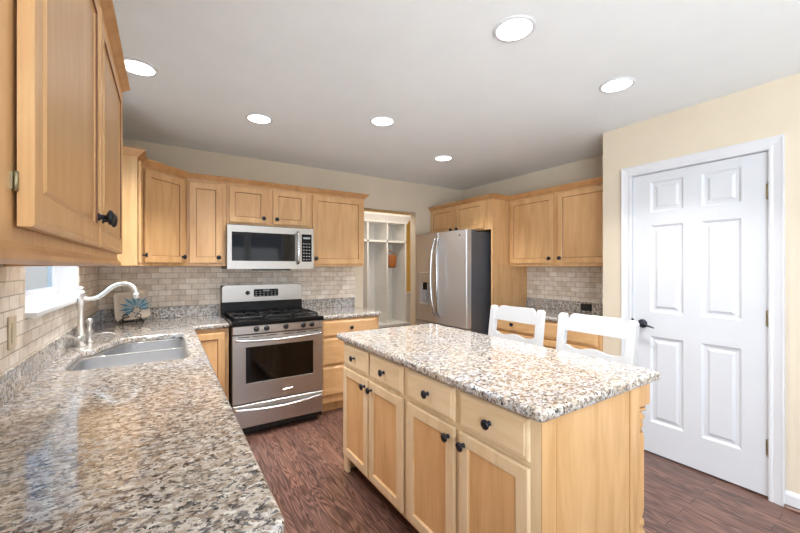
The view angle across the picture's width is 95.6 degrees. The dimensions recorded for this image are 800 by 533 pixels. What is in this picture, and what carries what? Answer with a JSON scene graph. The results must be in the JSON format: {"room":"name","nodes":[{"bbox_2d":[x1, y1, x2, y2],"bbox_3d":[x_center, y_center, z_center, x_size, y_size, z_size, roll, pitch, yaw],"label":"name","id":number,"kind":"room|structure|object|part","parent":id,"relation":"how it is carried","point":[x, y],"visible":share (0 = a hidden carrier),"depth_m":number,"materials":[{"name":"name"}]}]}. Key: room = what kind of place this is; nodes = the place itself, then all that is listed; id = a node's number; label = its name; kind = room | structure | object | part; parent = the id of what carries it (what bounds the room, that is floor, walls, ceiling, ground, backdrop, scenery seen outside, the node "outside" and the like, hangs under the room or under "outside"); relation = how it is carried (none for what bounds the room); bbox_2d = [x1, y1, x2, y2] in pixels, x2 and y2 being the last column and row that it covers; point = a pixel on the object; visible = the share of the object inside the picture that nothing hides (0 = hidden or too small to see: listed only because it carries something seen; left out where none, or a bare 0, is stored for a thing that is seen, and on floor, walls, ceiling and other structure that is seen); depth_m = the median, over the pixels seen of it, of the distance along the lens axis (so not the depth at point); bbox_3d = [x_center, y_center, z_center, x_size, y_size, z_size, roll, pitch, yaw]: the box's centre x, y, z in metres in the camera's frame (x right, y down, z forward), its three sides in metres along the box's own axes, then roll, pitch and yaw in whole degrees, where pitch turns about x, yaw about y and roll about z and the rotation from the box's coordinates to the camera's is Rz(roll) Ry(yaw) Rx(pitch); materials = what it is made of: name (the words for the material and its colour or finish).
{"room":"kitchen","nodes":[
{"label":"kitchen","id":0,"kind":"room"},
{"bbox_2d":[105,138,462,324],"bbox_3d":[-0.768,0.140,4.124,4.110,2.445,0.120,0,0,-33],"label":"wall","id":1,"kind":"structure","parent":0,"point":[387,195],"depth_m":4.11,"materials":[{"name":"beige paint"}]},
{"bbox_2d":[139,166,186,265],"bbox_3d":[-2.039,-0.381,2.868,0.610,0.742,0.607,0,0,-33],"label":"upper cabinet","id":2,"kind":"object","parent":1,"relation":"attached to","point":[164,194],"visible":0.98,"depth_m":2.80,"materials":[{"name":"brown wood"}]},
{"bbox_2d":[187,179,225,265],"bbox_3d":[-1.723,-0.381,3.221,0.301,0.742,0.357,0,0,-33],"label":"upper cabinet","id":3,"kind":"object","parent":1,"relation":"attached to","point":[206,201],"visible":0.99,"depth_m":3.10,"materials":[{"name":"brown wood"}]},
{"bbox_2d":[99,266,354,315],"bbox_3d":[-1.489,0.246,3.582,2.309,0.511,0.008,0,0,-33],"label":"backsplash","id":4,"kind":"structure","parent":1,"relation":"attached to","point":[165,286],"depth_m":3.36,"materials":[{"name":"tile"}]},
{"bbox_2d":[226,184,310,228],"bbox_3d":[-1.276,-0.578,3.510,0.760,0.385,0.357,0,0,-33],"label":"upper cabinet","id":5,"kind":"object","parent":1,"relation":"attached to","point":[245,205],"visible":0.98,"depth_m":3.39,"materials":[{"name":"brown wood"}]},
{"bbox_3d":[-1.371,-0.562,3.285,0.320,0.320,0.016,0,0,-33],"label":"door","id":6,"kind":"part","parent":5,"relation":"part of","materials":[{"name":"brown wood"}]},
{"bbox_2d":[221,224,313,269],"bbox_3d":[-1.251,-0.172,3.463,0.765,0.399,0.446,0,0,-33],"label":"microwave","id":7,"kind":"object","parent":5,"relation":"attached to","point":[247,246],"visible":0.99,"depth_m":3.31,"materials":[{"name":"silver metal"}]},
{"bbox_3d":[-1.228,-0.183,3.294,0.550,0.255,0.009,0,0,-33],"label":"door glass","id":8,"kind":"part","parent":7,"relation":"part of","materials":[{"name":"black glass"}]},
{"bbox_3d":[-0.959,-0.183,3.424,0.026,0.322,0.064,0,0,-33],"label":"handle","id":9,"kind":"part","parent":7,"relation":"part of","materials":[{"name":"grey metal"}]},
{"bbox_3d":[-0.899,-0.185,3.497,0.097,0.262,0.005,0,0,-33],"label":"control panel","id":10,"kind":"part","parent":7,"relation":"part of","materials":[{"name":"black ceramic"}]},
{"bbox_3d":[-1.057,-0.562,3.488,0.320,0.320,0.016,0,0,-33],"label":"door","id":11,"kind":"part","parent":5,"relation":"part of","materials":[{"name":"brown wood"}]},
{"bbox_2d":[311,193,363,265],"bbox_3d":[-0.707,-0.381,3.879,0.593,0.742,0.357,0,0,-33],"label":"upper cabinet","id":12,"kind":"object","parent":1,"relation":"attached to","point":[337,222],"visible":0.9,"depth_m":3.75,"materials":[{"name":"brown wood"}]},
{"bbox_2d":[364,209,409,291],"bbox_3d":[-0.613,0.140,6.011,2.900,2.445,0.120,0,0,-33],"label":"door frame","id":13,"kind":"structure","parent":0,"point":[408,224],"depth_m":6.42,"materials":[{"name":"brown wood"}]},
{"bbox_2d":[113,0,799,190],"bbox_3d":[1.062,-1.133,1.848,5.010,0.100,9.050,0,0,-33],"label":"ceiling","id":14,"kind":"structure","parent":0,"point":[321,70],"depth_m":2.05,"materials":[{"name":"paint"}]},
{"bbox_2d":[124,57,158,76],"bbox_3d":[-1.419,-1.079,1.964,0.188,0.008,0.188,0,0,-33],"label":"recessed light","id":15,"kind":"object","parent":14,"relation":"in","point":[134,66],"visible":0.69,"depth_m":1.97,"materials":[{"name":"white paint"}]},
{"bbox_2d":[245,113,272,123],"bbox_3d":[-1.024,-1.079,2.641,0.188,0.008,0.188,0,0,-33],"label":"recessed light","id":16,"kind":"object","parent":14,"relation":"in","point":[257,118],"visible":1,"depth_m":2.63,"materials":[{"name":"white paint"}]},
{"bbox_2d":[370,116,394,126],"bbox_3d":[-0.130,-1.079,2.686,0.188,0.008,0.188,0,0,-33],"label":"recessed light","id":17,"kind":"object","parent":14,"relation":"in","point":[382,121],"visible":1,"depth_m":2.68,"materials":[{"name":"white paint"}]},
{"bbox_2d":[434,155,452,160],"bbox_3d":[0.430,-1.079,3.597,0.188,0.008,0.188,0,0,-33],"label":"recessed light","id":18,"kind":"object","parent":14,"relation":"in","point":[441,157],"visible":1,"depth_m":3.59,"materials":[{"name":"white paint"}]},
{"bbox_2d":[493,15,535,42],"bbox_3d":[0.518,-1.079,1.649,0.188,0.008,0.188,0,0,-33],"label":"recessed light","id":19,"kind":"object","parent":14,"relation":"in","point":[514,28],"visible":1,"depth_m":1.64,"materials":[{"name":"white paint"}]},
{"bbox_2d":[599,77,635,92],"bbox_3d":[1.286,-1.079,2.154,0.188,0.008,0.188,0,0,-33],"label":"recessed light","id":20,"kind":"object","parent":14,"relation":"in","point":[618,84],"visible":1,"depth_m":2.14,"materials":[{"name":"white paint"}]},
{"bbox_2d":[244,407,799,532],"bbox_3d":[1.062,1.402,1.848,5.010,0.080,9.050,0,0,-33],"label":"floor","id":21,"kind":"structure","parent":0,"point":[301,463],"depth_m":2.18,"materials":[{"name":"brown wood"}]},
{"bbox_2d":[196,328,228,400],"bbox_3d":[-1.654,0.925,3.097,0.273,0.874,0.638,0,0,-33],"label":"base cabinet","id":22,"kind":"object","parent":21,"relation":"on","point":[215,342],"visible":0.26,"depth_m":2.87,"materials":[{"name":"brown wood"}]},
{"bbox_2d":[221,284,322,433],"bbox_3d":[-1.175,0.766,3.313,0.749,1.192,0.761,0,0,-33],"label":"stove","id":23,"kind":"object","parent":21,"relation":"on","point":[276,343],"visible":1,"depth_m":3.08,"materials":[{"name":"silver metal"}]},
{"bbox_3d":[-1.343,0.383,3.574,0.749,0.107,0.060,0,0,-33],"label":"splash panel","id":24,"kind":"part","parent":23,"relation":"part of","materials":[{"name":"black metal"}]},
{"bbox_2d":[221,311,322,326],"bbox_3d":[-1.179,0.453,3.320,0.749,0.033,0.664,0,0,-33],"label":"cooktop","id":25,"kind":"object","parent":23,"relation":"in","point":[309,318],"depth_m":3.11,"materials":[{"name":"black metal"}]},
{"bbox_3d":[-1.010,1.192,3.059,0.737,0.184,0.035,0,0,-33],"label":"storage drawer","id":26,"kind":"part","parent":23,"relation":"part of","materials":[{"name":"silver metal"}]},
{"bbox_3d":[-1.010,0.816,3.059,0.737,0.543,0.035,0,0,-33],"label":"oven door","id":27,"kind":"part","parent":23,"relation":"part of","materials":[{"name":"silver metal"}]},
{"bbox_3d":[-1.011,0.502,3.060,0.741,0.067,0.036,0,0,-33],"label":"control panel","id":28,"kind":"part","parent":23,"relation":"part of","materials":[{"name":"silver metal"}]},
{"bbox_3d":[-0.987,1.137,3.024,0.725,0.048,0.055,0,0,-33],"label":"handle","id":29,"kind":"part","parent":23,"relation":"part of","materials":[{"name":"grey metal"}]},
{"bbox_3d":[-0.985,0.586,3.020,0.711,0.034,0.061,0,0,-33],"label":"handle","id":30,"kind":"part","parent":23,"relation":"part of","materials":[{"name":"grey metal"}]},
{"bbox_2d":[322,316,378,411],"bbox_3d":[-0.628,0.925,3.741,0.615,0.874,0.671,0,0,-33],"label":"base cabinet","id":31,"kind":"object","parent":21,"relation":"on","point":[333,348],"visible":0.27,"depth_m":3.41,"materials":[{"name":"brown wood"}]},
{"bbox_3d":[-0.475,1.060,3.490,0.571,0.269,0.016,0,0,-33],"label":"drawer","id":32,"kind":"part","parent":31,"relation":"part of","materials":[{"name":"brown wood"}]},
{"bbox_3d":[-0.475,0.786,3.490,0.571,0.248,0.016,0,0,-33],"label":"drawer","id":33,"kind":"part","parent":31,"relation":"part of","materials":[{"name":"brown wood"}]},
{"bbox_2d":[302,297,380,319],"bbox_3d":[-0.626,0.416,3.760,0.642,0.139,0.644,0,0,-33],"label":"countertop","id":34,"kind":"structure","parent":31,"relation":"on","point":[331,308],"depth_m":3.86,"materials":[{"name":"stone"}]},
{"bbox_3d":[-0.475,0.574,3.490,0.571,0.147,0.016,0,0,-33],"label":"drawer","id":35,"kind":"part","parent":31,"relation":"part of","materials":[{"name":"brown wood"}]},
{"bbox_2d":[363,211,409,328],"bbox_3d":[-0.399,0.262,5.767,1.129,2.200,0.518,0,0,-33],"label":"locker","id":36,"kind":"object","parent":21,"relation":"on","point":[384,288],"visible":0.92,"depth_m":5.90,"materials":[{"name":"white paint"}]},
{"bbox_3d":[-0.564,0.087,5.958,1.059,1.590,0.018,0,0,-33],"label":"panel","id":37,"kind":"part","parent":36,"relation":"part of","materials":[{"name":"white wood"}]},
{"bbox_3d":[-0.405,-0.768,5.776,1.129,0.140,0.480,0,0,-33],"label":"crown","id":38,"kind":"part","parent":36,"relation":"part of","materials":[{"name":"white paint"}]},
{"bbox_2d":[388,250,396,267],"bbox_3d":[-0.137,-0.140,5.867,0.162,0.294,0.157,0,0,10],"label":"hanging basket","id":39,"kind":"object","parent":36,"relation":"hanging from","point":[392,259],"visible":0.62,"depth_m":5.81,"materials":[{"name":"wicker"}]},
{"bbox_2d":[416,229,490,334],"bbox_3d":[0.770,0.465,4.408,0.928,1.735,0.919,0,0,-33],"label":"refrigerator","id":40,"kind":"object","parent":21,"relation":"on","point":[453,268],"visible":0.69,"depth_m":4.00,"materials":[{"name":"silver metal"}]},
{"bbox_3d":[0.348,0.124,4.418,0.066,1.055,0.444,0,0,-33],"label":"door","id":41,"kind":"part","parent":40,"relation":"part of","materials":[{"name":"silver metal"}]},
{"bbox_3d":[0.388,0.112,4.223,0.096,0.924,0.041,0,0,-10],"label":"handle","id":42,"kind":"part","parent":40,"relation":"part of","materials":[{"name":"grey metal"}]},
{"bbox_3d":[0.430,0.112,4.158,0.041,0.924,0.096,0,0,34],"label":"handle","id":43,"kind":"part","parent":40,"relation":"part of","materials":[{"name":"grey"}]},
{"bbox_3d":[0.477,0.982,4.218,0.066,0.640,0.919,0,0,-33],"label":"freezer drawer","id":44,"kind":"part","parent":40,"relation":"part of","materials":[{"name":"silver metal"}]},
{"bbox_3d":[0.599,0.124,4.030,0.066,1.055,0.471,0,0,-33],"label":"door","id":45,"kind":"part","parent":40,"relation":"part of","materials":[{"name":"silver metal"}]},
{"bbox_2d":[343,342,649,532],"bbox_3d":[0.327,0.925,1.994,0.791,0.874,1.542,0,0,-33],"label":"kitchen island","id":46,"kind":"object","parent":21,"relation":"on","point":[447,458],"visible":0.84,"depth_m":1.45,"materials":[{"name":"brown wood"}]},
{"bbox_3d":[-0.280,0.950,2.280,0.016,0.575,0.340,0,0,-33],"label":"door","id":47,"kind":"part","parent":46,"relation":"part of","materials":[{"name":"brown wood"}]},
{"bbox_3d":[-0.280,0.570,2.280,0.016,0.140,0.340,0,0,-33],"label":"drawer","id":48,"kind":"part","parent":46,"relation":"part of","materials":[{"name":"brown wood"}]},
{"bbox_3d":[-0.102,0.570,1.958,0.033,0.037,0.037,0,0,-33],"label":"knob","id":49,"kind":"part","parent":46,"relation":"part of","materials":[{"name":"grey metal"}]},
{"bbox_3d":[-0.081,0.950,1.972,0.016,0.575,0.347,0,0,-33],"label":"door","id":50,"kind":"part","parent":46,"relation":"part of","materials":[{"name":"brown wood"}]},
{"bbox_3d":[-0.081,0.570,1.972,0.016,0.140,0.347,0,0,-33],"label":"drawer","id":51,"kind":"part","parent":46,"relation":"part of","materials":[{"name":"brown wood"}]},
{"bbox_3d":[0.112,0.570,1.629,0.033,0.037,0.037,0,0,-33],"label":"knob","id":52,"kind":"part","parent":46,"relation":"part of","materials":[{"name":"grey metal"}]},
{"bbox_3d":[0.132,0.950,1.642,0.016,0.575,0.342,0,0,-33],"label":"door","id":53,"kind":"part","parent":46,"relation":"part of","materials":[{"name":"brown wood"}]},
{"bbox_3d":[0.132,0.570,1.642,0.016,0.140,0.342,0,0,-33],"label":"drawer","id":54,"kind":"part","parent":46,"relation":"part of","materials":[{"name":"brown wood"}]},
{"bbox_3d":[0.045,0.925,1.817,0.020,0.874,1.533,0,0,-33],"label":"frame","id":55,"kind":"part","parent":46,"relation":"part of","materials":[{"name":"brown wood"}]},
{"bbox_3d":[0.188,0.707,1.510,0.033,0.037,0.037,0,0,-33],"label":"knob","id":56,"kind":"part","parent":46,"relation":"part of","materials":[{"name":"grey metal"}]},
{"bbox_3d":[0.239,0.707,1.432,0.033,0.037,0.037,0,0,-33],"label":"knob","id":57,"kind":"part","parent":46,"relation":"part of","materials":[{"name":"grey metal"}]},
{"bbox_3d":[0.313,0.570,1.318,0.033,0.037,0.037,0,0,-33],"label":"knob","id":58,"kind":"part","parent":46,"relation":"part of","materials":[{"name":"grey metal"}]},
{"bbox_3d":[0.334,0.950,1.331,0.016,0.575,0.333,0,0,-33],"label":"door","id":59,"kind":"part","parent":46,"relation":"part of","materials":[{"name":"brown wood"}]},
{"bbox_3d":[0.334,0.570,1.331,0.016,0.140,0.333,0,0,-33],"label":"drawer","id":60,"kind":"part","parent":46,"relation":"part of","materials":[{"name":"brown wood"}]},
{"bbox_2d":[337,323,660,422],"bbox_3d":[0.346,0.467,2.019,0.825,0.038,1.615,0,0,-33],"label":"island countertop","id":61,"kind":"structure","parent":46,"relation":"on","point":[540,384],"depth_m":1.62,"materials":[{"name":"stone"}]},
{"bbox_3d":[0.692,0.925,1.319,0.565,0.874,0.006,0,0,-33],"label":"panel","id":62,"kind":"part","parent":46,"relation":"part of","materials":[{"name":"brown wood"}]},
{"bbox_3d":[1.016,0.925,1.576,0.088,0.874,0.088,0,0,-33],"label":"leg","id":63,"kind":"part","parent":46,"relation":"part of","materials":[{"name":"brown wood"}]},
{"bbox_2d":[491,199,526,306],"bbox_3d":[1.229,0.314,4.068,0.574,2.097,0.020,0,0,-33],"label":"end panel","id":64,"kind":"object","parent":21,"relation":"on","point":[508,283],"visible":0.4,"depth_m":4.00,"materials":[{"name":"brown wood"}]},
{"bbox_2d":[488,305,545,346],"bbox_3d":[0.658,0.825,2.504,0.474,1.075,0.455,0,0,-33],"label":"counter chair","id":65,"kind":"object","parent":21,"relation":"on","point":[508,313],"visible":0.3,"depth_m":2.58,"materials":[{"name":"white paint"}]},
{"bbox_3d":[0.706,0.826,2.779,0.095,1.072,0.045,0,0,-33],"label":"post","id":66,"kind":"part","parent":65,"relation":"part of","materials":[{"name":"white paint"}]},
{"bbox_3d":[0.816,0.518,2.606,0.032,0.088,0.410,0,0,-33],"label":"rail","id":67,"kind":"part","parent":65,"relation":"part of","materials":[{"name":"white paint"}]},
{"bbox_3d":[0.837,0.340,2.620,0.035,0.105,0.410,0,0,-33],"label":"crest rail","id":68,"kind":"part","parent":65,"relation":"part of","materials":[{"name":"white paint"}]},
{"bbox_3d":[0.929,0.826,2.435,0.095,1.072,0.045,0,0,-33],"label":"post","id":69,"kind":"part","parent":65,"relation":"part of","materials":[{"name":"white paint"}]},
{"bbox_2d":[497,319,602,351],"bbox_3d":[1.524,0.925,3.554,0.636,0.874,1.161,0,0,-33],"label":"base cabinet","id":70,"kind":"object","parent":21,"relation":"on","point":[579,340],"visible":0.24,"depth_m":3.27,"materials":[{"name":"brown wood"}]},
{"bbox_3d":[1.135,0.574,3.646,0.016,0.147,0.545,0,0,-33],"label":"drawer","id":71,"kind":"part","parent":70,"relation":"part of","materials":[{"name":"brown wood"}]},
{"bbox_3d":[1.135,0.950,3.646,0.016,0.565,0.545,0,0,-33],"label":"door","id":72,"kind":"part","parent":70,"relation":"part of","materials":[{"name":"brown wood"}]},
{"bbox_2d":[522,297,602,321],"bbox_3d":[1.535,0.416,3.559,0.614,0.139,1.160,0,0,-33],"label":"countertop","id":73,"kind":"structure","parent":70,"relation":"on","point":[553,308],"depth_m":3.75,"materials":[{"name":"stone"}]},
{"bbox_2d":[581,303,591,310],"bbox_3d":[1.845,0.397,3.600,0.008,0.070,0.115,0,0,-33],"label":"wall outlet","id":74,"kind":"object","parent":73,"relation":"attached to","point":[585,307],"visible":1,"depth_m":3.59,"materials":[{"name":"black plastic"}]},
{"bbox_3d":[1.448,0.950,3.161,0.016,0.565,0.543,0,0,-33],"label":"door","id":75,"kind":"part","parent":70,"relation":"part of","materials":[{"name":"brown wood"}]},
{"bbox_3d":[1.448,0.574,3.161,0.016,0.147,0.543,0,0,-33],"label":"drawer","id":76,"kind":"part","parent":70,"relation":"part of","materials":[{"name":"brown wood"}]},
{"bbox_2d":[556,312,639,365],"bbox_3d":[0.971,0.825,2.021,0.474,1.075,0.455,0,0,-33],"label":"counter chair","id":77,"kind":"object","parent":21,"relation":"on","point":[591,324],"visible":0.23,"depth_m":2.09,"materials":[{"name":"white paint"}]},
{"bbox_3d":[1.018,0.826,2.296,0.095,1.072,0.045,0,0,-33],"label":"post","id":78,"kind":"part","parent":77,"relation":"part of","materials":[{"name":"white paint"}]},
{"bbox_3d":[1.128,0.518,2.123,0.032,0.088,0.410,0,0,-33],"label":"rail","id":79,"kind":"part","parent":77,"relation":"part of","materials":[{"name":"white paint"}]},
{"bbox_3d":[1.149,0.340,2.137,0.035,0.105,0.410,0,0,-33],"label":"crest rail","id":80,"kind":"part","parent":77,"relation":"part of","materials":[{"name":"white paint"}]},
{"bbox_3d":[1.241,0.826,1.952,0.095,1.072,0.045,0,0,-33],"label":"post","id":81,"kind":"part","parent":77,"relation":"part of","materials":[{"name":"white paint"}]},
{"bbox_3d":[-1.435,0.925,1.989,0.665,0.874,0.990,0,0,-33],"label":"base cabinet","id":82,"kind":"object","parent":21,"relation":"on","visible":0},
{"bbox_2d":[0,304,284,532],"bbox_3d":[-1.171,0.416,1.785,0.891,0.139,3.369,0,0,-33],"label":"countertop","id":83,"kind":"structure","parent":82,"relation":"on","point":[160,446],"depth_m":0.92,"materials":[{"name":"stone"}]},
{"bbox_2d":[86,318,115,342],"bbox_3d":[-1.812,0.376,2.187,0.153,0.144,0.048,0,0,-11],"label":"sprayer","id":84,"kind":"object","parent":83,"relation":"on","point":[89,321],"visible":0.93,"depth_m":2.17,"materials":[{"name":"silver metal"}]},
{"bbox_3d":[-1.799,0.408,2.201,0.122,0.027,0.011,0,0,-18],"label":"lever","id":85,"kind":"part","parent":84,"relation":"part of","materials":[{"name":"silver metal"}]},
{"bbox_2d":[65,282,140,346],"bbox_3d":[-1.671,0.266,2.067,0.312,0.363,0.221,0,0,-33],"label":"faucet","id":86,"kind":"object","parent":83,"relation":"on","point":[80,337],"visible":1,"depth_m":2.06,"materials":[{"name":"silver metal"}]},
{"bbox_3d":[-1.778,0.386,1.980,0.030,0.069,0.191,0,0,-23],"label":"lever","id":87,"kind":"part","parent":86,"relation":"part of","materials":[{"name":"silver metal"}]},
{"bbox_3d":[-1.689,0.140,2.135,0.268,0.111,0.036,0,0,-30],"label":"spout","id":88,"kind":"part","parent":86,"relation":"part of","materials":[{"name":"silver metal"}]},
{"bbox_2d":[67,338,187,370],"bbox_3d":[-1.474,0.585,2.015,0.513,0.196,0.854,0,0,-33],"label":"sink","id":89,"kind":"object","parent":83,"relation":"in","point":[132,353],"visible":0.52,"depth_m":2.11,"materials":[{"name":"silver metal"}]},
{"bbox_3d":[-1.380,0.584,1.877,0.460,0.192,0.461,0,0,-33],"label":"bowl","id":90,"kind":"part","parent":89,"relation":"part of","materials":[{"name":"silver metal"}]},
{"bbox_3d":[-1.572,0.574,2.236,0.391,0.172,0.317,0,0,-33],"label":"bowl","id":91,"kind":"part","parent":89,"relation":"part of","materials":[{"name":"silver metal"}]},
{"bbox_2d":[119,313,144,323],"bbox_3d":[-2.170,0.368,2.960,0.157,0.161,0.178,0,0,-25],"label":"easel","id":92,"kind":"object","parent":83,"relation":"on","point":[138,313],"visible":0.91,"depth_m":2.91,"materials":[{"name":"black metal"}]},
{"bbox_2d":[113,289,149,321],"bbox_3d":[-2.169,0.305,2.947,0.271,0.250,0.076,0,0,-25],"label":"decorative plate","id":93,"kind":"object","parent":92,"relation":"on","point":[123,302],"visible":0.99,"depth_m":2.94,"materials":[{"name":"beige ceramic"}]},
{"bbox_2d":[120,297,149,315],"bbox_3d":[-2.145,0.305,2.951,0.224,0.182,0.046,0,0,-25],"label":"flower","id":94,"kind":"object","parent":93,"relation":"on","point":[130,306],"depth_m":2.95,"materials":[{"name":"blue ceramic"}]},
{"bbox_2d":[463,155,602,302],"bbox_3d":[1.550,0.140,4.214,0.120,2.445,2.247,0,0,-33],"label":"wall","id":95,"kind":"structure","parent":0,"point":[592,167],"depth_m":4.01,"materials":[{"name":"beige paint"}]},
{"bbox_2d":[431,199,503,232],"bbox_3d":[0.914,-0.583,4.509,0.625,0.339,1.057,0,0,-33],"label":"upper cabinet","id":96,"kind":"object","parent":95,"relation":"attached to","point":[476,216],"visible":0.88,"depth_m":4.25,"materials":[{"name":"brown wood"}]},
{"bbox_3d":[0.531,-0.585,4.600,0.016,0.307,0.452,0,0,-33],"label":"door","id":97,"kind":"part","parent":96,"relation":"part of","materials":[{"name":"brown wood"}]},
{"bbox_3d":[0.799,-0.585,4.186,0.016,0.307,0.455,0,0,-33],"label":"door","id":98,"kind":"part","parent":96,"relation":"part of","materials":[{"name":"brown wood"}]},
{"bbox_2d":[428,176,602,211],"bbox_3d":[1.109,-0.761,3.929,0.306,0.049,2.245,0,0,-33],"label":"crown molding","id":99,"kind":"structure","parent":96,"relation":"attached to","point":[598,180],"depth_m":3.84,"materials":[{"name":"brown wood"}]},
{"bbox_2d":[509,183,602,265],"bbox_3d":[1.640,-0.381,3.628,0.362,0.742,1.163,0,0,-33],"label":"upper cabinet","id":100,"kind":"object","parent":95,"relation":"attached to","point":[561,228],"visible":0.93,"depth_m":3.55,"materials":[{"name":"brown wood"}]},
{"bbox_3d":[1.364,-0.381,3.797,0.016,0.682,0.536,0,0,-33],"label":"door","id":101,"kind":"part","parent":100,"relation":"part of","materials":[{"name":"brown wood"}]},
{"bbox_3d":[1.681,-0.381,3.308,0.016,0.682,0.536,0,0,-33],"label":"door","id":102,"kind":"part","parent":100,"relation":"part of","materials":[{"name":"brown wood"}]},
{"bbox_2d":[527,266,602,302],"bbox_3d":[1.790,0.169,3.724,0.008,0.355,1.161,0,0,-33],"label":"backsplash","id":103,"kind":"structure","parent":95,"relation":"attached to","point":[570,283],"depth_m":3.79,"materials":[{"name":"tile"}]},
{"bbox_2d":[603,73,799,494],"bbox_3d":[3.275,0.140,1.031,0.680,2.445,4.973,0,0,-33],"label":"wall","id":104,"kind":"structure","parent":0,"point":[770,109],"depth_m":2.25,"materials":[{"name":"beige paint"}]},
{"bbox_2d":[621,134,784,506],"bbox_3d":[1.976,0.303,2.450,0.155,2.118,0.877,0,0,-33],"label":"door","id":105,"kind":"structure","parent":104,"relation":"in","point":[703,233],"depth_m":2.35,"materials":[{"name":"white paint"}]},
{"bbox_3d":[1.794,0.417,2.652,0.070,0.064,0.132,0,0,-33],"label":"lever handle","id":106,"kind":"part","parent":105,"relation":"part of","materials":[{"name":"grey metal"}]},
{"bbox_2d":[784,504,799,513],"bbox_3d":[3.248,1.352,0.401,0.018,0.020,3.945,0,0,-33],"label":"trim","id":107,"kind":"structure","parent":104,"relation":"attached to","point":[788,507],"depth_m":2.03,"materials":[{"name":"brown wood"}]},
{"bbox_2d":[785,489,799,508],"bbox_3d":[3.263,1.315,0.411,0.015,0.095,3.945,0,0,-33],"label":"baseboard","id":108,"kind":"structure","parent":104,"relation":"attached to","point":[792,499],"depth_m":2.04,"materials":[{"name":"white paint"}]},
{"bbox_3d":[-0.592,0.140,-0.061,0.140,2.445,7.340,0,0,-33],"label":"wall","id":109,"kind":"structure","parent":0,"visible":0},
{"bbox_2d":[7,315,16,350],"bbox_3d":[-1.354,0.227,1.268,0.008,0.115,0.070,0,0,-33],"label":"wall outlet","id":110,"kind":"object","parent":109,"relation":"attached to","point":[12,320],"visible":1,"depth_m":1.25,"materials":[{"name":"beige plastic"}]},
{"bbox_2d":[12,321,15,342],"bbox_3d":[-1.351,0.227,1.270,0.002,0.074,0.035,0,0,-33],"label":"socket","id":111,"kind":"object","parent":110,"relation":"attached to","point":[13,322],"depth_m":1.27,"materials":[{"name":"beige plastic"}]},
{"bbox_2d":[0,266,98,372],"bbox_3d":[-1.540,0.169,1.541,0.008,0.355,3.362,0,0,-33],"label":"backsplash","id":112,"kind":"structure","parent":109,"relation":"attached to","point":[32,333],"depth_m":1.41,"materials":[{"name":"tile"}]},
{"bbox_2d":[25,266,86,317],"bbox_3d":[-1.770,-0.281,1.813,0.167,0.955,1.062,0,0,-33],"label":"window","id":113,"kind":"structure","parent":109,"relation":"in","point":[48,289],"depth_m":1.97,"materials":[{"name":"white paint"}]},
{"bbox_3d":[-1.819,-0.285,1.771,0.004,0.801,0.876,0,0,-33],"label":"pane","id":114,"kind":"part","parent":113,"relation":"part of","materials":[{"name":"clear glass"}]},
{"bbox_3d":[-1.819,-0.285,1.771,0.020,0.851,0.926,0,0,-33],"label":"sash","id":115,"kind":"part","parent":113,"relation":"part of","materials":[{"name":"white paint"}]},
{"bbox_3d":[-1.818,-0.285,1.772,0.042,0.921,0.996,0,0,-33],"label":"frame","id":116,"kind":"part","parent":113,"relation":"part of","materials":[{"name":"white paint"}]},
{"bbox_3d":[-1.770,0.186,1.813,0.167,0.022,1.062,0,0,-33],"label":"sill","id":117,"kind":"part","parent":113,"relation":"part of","materials":[{"name":"white paint"}]},
{"bbox_2d":[0,0,129,265],"bbox_3d":[-0.823,-0.360,0.752,0.354,0.712,1.457,0,0,-33],"label":"upper cabinet","id":118,"kind":"object","parent":109,"relation":"attached to","point":[64,77],"visible":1,"depth_m":0.58,"materials":[{"name":"brown wood"}]},
{"bbox_3d":[-0.607,-0.355,0.675,0.016,0.610,0.550,0,0,-33],"label":"door","id":119,"kind":"part","parent":118,"relation":"part of","materials":[{"name":"brown wood"}]},
{"bbox_3d":[-0.832,-0.018,0.731,0.315,0.027,1.430,0,0,-33],"label":"light rail","id":120,"kind":"part","parent":118,"relation":"part of","materials":[{"name":"brown wood"}]},
{"bbox_3d":[-0.724,-0.123,0.895,0.033,0.037,0.037,0,0,-33],"label":"knob","id":121,"kind":"part","parent":118,"relation":"part of","materials":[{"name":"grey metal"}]},
{"bbox_3d":[-0.910,-0.355,1.143,0.016,0.610,0.543,0,0,-33],"label":"door","id":122,"kind":"part","parent":118,"relation":"part of","materials":[{"name":"brown wood"}]},
{"bbox_3d":[-0.760,-0.123,0.952,0.033,0.037,0.037,0,0,-33],"label":"knob","id":123,"kind":"part","parent":118,"relation":"part of","materials":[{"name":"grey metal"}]},
{"bbox_3d":[-0.828,-0.694,0.749,0.341,0.044,1.457,0,0,-33],"label":"crown moulding","id":124,"kind":"part","parent":118,"relation":"part of","materials":[{"name":"brown wood"}]},
{"bbox_2d":[117,155,147,265],"bbox_3d":[-1.919,-0.381,2.450,0.357,0.742,0.219,0,0,-33],"label":"upper cabinet","id":125,"kind":"object","parent":109,"relation":"attached to","point":[132,254],"visible":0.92,"depth_m":2.41,"materials":[{"name":"brown wood"}]},
{"bbox_3d":[-1.802,-0.377,2.522,0.016,0.683,0.188,0,0,-33],"label":"door","id":126,"kind":"part","parent":125,"relation":"part of","materials":[{"name":"brown wood"}]},
{"bbox_2d":[122,146,368,198],"bbox_3d":[-1.272,-0.761,3.238,0.481,0.049,2.460,0,0,42],"label":"crown molding","id":127,"kind":"structure","parent":125,"relation":"attached to","point":[140,153],"depth_m":3.17,"materials":[{"name":"brown wood"}]},
{"bbox_3d":[-0.281,0.140,5.404,3.000,2.445,1.500,0,0,-33],"label":"wall","id":128,"kind":"structure","parent":0,"visible":0},
{"bbox_2d":[406,292,409,325],"bbox_3d":[0.238,0.899,6.453,0.790,0.925,0.058,0,0,-33],"label":"trim","id":129,"kind":"structure","parent":128,"relation":"attached to","point":[407,293],"depth_m":6.38,"materials":[{"name":"white paint"}]}
]}

